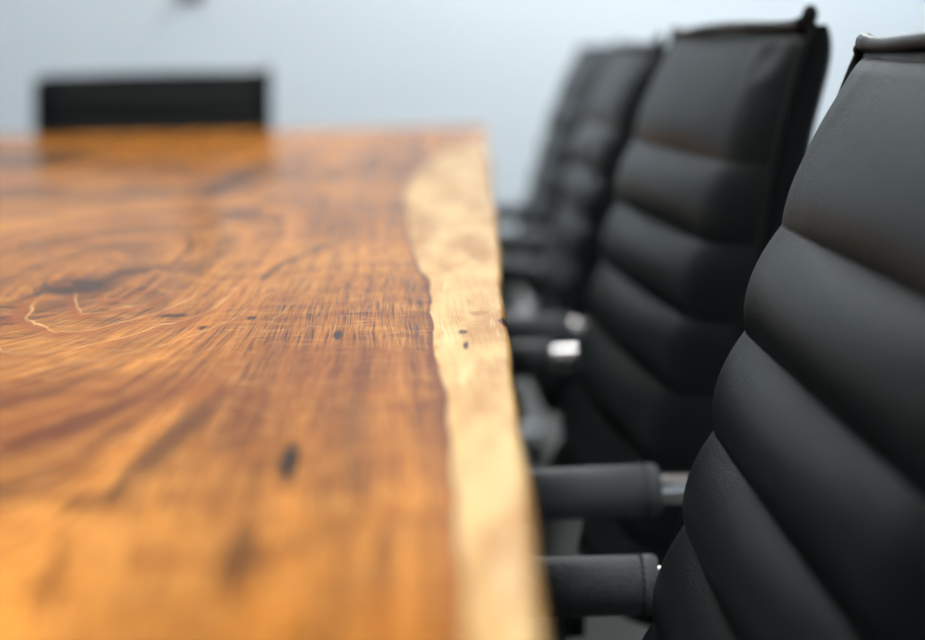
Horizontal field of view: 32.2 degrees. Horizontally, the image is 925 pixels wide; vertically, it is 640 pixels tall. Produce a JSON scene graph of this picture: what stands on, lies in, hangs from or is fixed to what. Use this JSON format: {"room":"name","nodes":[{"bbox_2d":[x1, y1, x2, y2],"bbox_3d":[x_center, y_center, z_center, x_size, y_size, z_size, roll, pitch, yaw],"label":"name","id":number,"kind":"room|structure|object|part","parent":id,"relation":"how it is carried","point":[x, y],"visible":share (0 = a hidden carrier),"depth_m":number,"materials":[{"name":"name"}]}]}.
{"room":"office","nodes":[
{"label":"office","id":0,"kind":"room"},
{"bbox_2d":[0,0,924,231],"bbox_3d":[-0.557,-1.394,5.511,5.200,2.800,0.120,-1,9,1],"label":"wall","id":1,"kind":"structure","parent":0,"point":[500,66],"depth_m":5.52,"materials":[{"name":"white paint"}]},
{"bbox_2d":[506,288,532,315],"bbox_3d":[-0.527,-0.052,5.666,5.200,0.100,0.015,-1,9,1],"label":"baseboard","id":2,"kind":"structure","parent":1,"relation":"attached to","point":[525,304],"depth_m":5.65,"materials":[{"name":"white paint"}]},
{"bbox_2d":[508,315,648,639],"bbox_3d":[-0.568,0.793,1.253,5.440,0.120,9.240,-1,9,1],"label":"floor","id":3,"kind":"structure","parent":0,"point":[602,627],"depth_m":3.65,"materials":[{"name":"grey carpet"}]},
{"bbox_2d":[34,66,271,134],"bbox_3d":[-0.788,-0.156,3.895,0.754,0.895,0.690,-1,9,0],"label":"office chair","id":4,"kind":"object","parent":3,"relation":"on","point":[200,101],"visible":0.12,"depth_m":4.10,"materials":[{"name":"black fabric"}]},
{"bbox_3d":[-0.789,-0.634,4.132,0.568,0.013,0.017,-1,9,0],"label":"trim","id":5,"kind":"part","parent":4,"relation":"part of","materials":[{"name":"black leather"}]},
{"bbox_2d":[0,126,543,639],"bbox_3d":[-0.589,0.287,1.648,1.269,0.750,4.385,-1,9,1],"label":"conference table","id":6,"kind":"object","parent":3,"relation":"on","point":[255,385],"visible":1,"depth_m":0.80,"materials":[{"name":"brown wood"}]},
{"bbox_2d":[494,39,622,464],"bbox_3d":[-0.019,-0.119,3.443,0.690,0.936,0.629,-2,9,-5],"label":"office chair","id":7,"kind":"object","parent":3,"relation":"on","point":[532,237],"visible":0.35,"depth_m":3.32,"materials":[{"name":"black leather"}]},
{"bbox_3d":[-0.004,-0.245,3.721,0.290,0.044,0.044,-2,9,-5],"label":"armrest","id":8,"kind":"part","parent":7,"relation":"part of","materials":[{"name":"grey leather"}]},
{"bbox_3d":[-0.132,-0.062,3.443,0.460,0.077,0.450,-2,9,-5],"label":"seat","id":9,"kind":"part","parent":7,"relation":"part of","materials":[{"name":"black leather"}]},
{"bbox_3d":[0.047,-0.150,3.147,0.290,0.044,0.044,-2,9,-5],"label":"armrest","id":10,"kind":"part","parent":7,"relation":"part of","materials":[{"name":"grey leather"}]},
{"bbox_2d":[515,51,611,301],"bbox_3d":[0.203,-0.322,3.429,0.203,0.501,0.500,-2,9,-5],"label":"cushion","id":11,"kind":"object","parent":7,"relation":"on","point":[540,205],"depth_m":3.33,"materials":[{"name":"black leather"}]},
{"bbox_3d":[0.283,-0.576,3.385,0.017,0.013,0.473,-2,9,-5],"label":"trim","id":12,"kind":"part","parent":7,"relation":"part of","materials":[{"name":"black leather"}]},
{"bbox_2d":[502,33,666,423],"bbox_3d":[-0.041,0.043,2.473,0.679,0.936,0.629,-2,9,-1],"label":"office chair","id":13,"kind":"object","parent":3,"relation":"on","point":[569,267],"visible":0.33,"depth_m":2.26,"materials":[{"name":"black leather"}]},
{"bbox_3d":[-0.149,0.103,2.480,0.460,0.077,0.450,-2,9,-1],"label":"seat","id":14,"kind":"part","parent":13,"relation":"part of","materials":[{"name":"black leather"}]},
{"bbox_3d":[-0.013,-0.078,2.750,0.290,0.044,0.044,-2,9,-1],"label":"armrest","id":15,"kind":"part","parent":13,"relation":"part of","materials":[{"name":"grey leather"}]},
{"bbox_3d":[0.002,0.017,2.174,0.290,0.044,0.044,-2,9,-1],"label":"armrest","id":16,"kind":"part","parent":13,"relation":"part of","materials":[{"name":"grey leather"}]},
{"bbox_3d":[0.176,-0.075,2.725,0.106,0.033,0.087,-2,9,-1],"label":"arm frame","id":17,"kind":"part","parent":13,"relation":"part of","materials":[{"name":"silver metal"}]},
{"bbox_3d":[0.189,0.010,2.208,0.106,0.033,0.087,-2,9,-1],"label":"arm frame","id":18,"kind":"part","parent":13,"relation":"part of","materials":[{"name":"silver metal"}]},
{"bbox_3d":[0.255,-0.411,2.395,0.017,0.013,0.473,-4,9,-1],"label":"trim","id":19,"kind":"part","parent":13,"relation":"part of","materials":[{"name":"black leather"}]},
{"bbox_2d":[511,4,831,637],"bbox_3d":[-0.037,0.181,1.602,0.676,0.948,0.629,-2,9,-5],"label":"office chair","id":20,"kind":"object","parent":3,"relation":"on","point":[726,121],"visible":0.45,"depth_m":1.40,"materials":[{"name":"black leather"}]},
{"bbox_3d":[-0.039,0.051,1.878,0.290,0.044,0.044,-2,9,-5],"label":"armrest","id":21,"kind":"part","parent":20,"relation":"part of","materials":[{"name":"grey leather"}]},
{"bbox_3d":[0.150,0.052,1.866,0.106,0.033,0.087,-2,9,-5],"label":"arm frame","id":22,"kind":"part","parent":20,"relation":"part of","materials":[{"name":"silver metal"}]},
{"bbox_3d":[-0.143,0.238,1.601,0.460,0.077,0.450,-2,9,-5],"label":"seat","id":23,"kind":"part","parent":20,"relation":"part of","materials":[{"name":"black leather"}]},
{"bbox_3d":[0.016,0.145,1.304,0.290,0.044,0.044,-2,9,-5],"label":"armrest","id":24,"kind":"part","parent":20,"relation":"part of","materials":[{"name":"grey leather"}]},
{"bbox_3d":[0.200,0.136,1.351,0.106,0.033,0.087,-2,9,-5],"label":"arm frame","id":25,"kind":"part","parent":20,"relation":"part of","materials":[{"name":"silver metal"}]},
{"bbox_3d":[0.257,-0.282,1.545,0.017,0.013,0.473,-5,10,-5],"label":"trim","id":26,"kind":"part","parent":20,"relation":"part of","materials":[{"name":"black leather"}]},
{"bbox_2d":[536,32,924,639],"bbox_3d":[-0.044,0.311,0.874,0.690,0.930,0.629,-1,9,0],"label":"office chair","id":27,"kind":"object","parent":3,"relation":"on","point":[803,505],"visible":0.99,"depth_m":0.81,"materials":[{"name":"black leather"}]},
{"bbox_3d":[-0.005,0.194,1.151,0.290,0.044,0.044,-1,9,0],"label":"armrest","id":28,"kind":"part","parent":27,"relation":"part of","materials":[{"name":"grey leather"}]},
{"bbox_2d":[642,57,924,639],"bbox_3d":[0.178,0.114,0.843,0.203,0.501,0.500,-1,9,0],"label":"cushion","id":29,"kind":"object","parent":27,"relation":"on","point":[803,506],"depth_m":0.80,"materials":[{"name":"black leather"}]},
{"bbox_3d":[0.258,-0.139,0.792,0.017,0.013,0.473,-1,9,0],"label":"trim","id":30,"kind":"part","parent":27,"relation":"part of","materials":[{"name":"black leather"}]}
]}

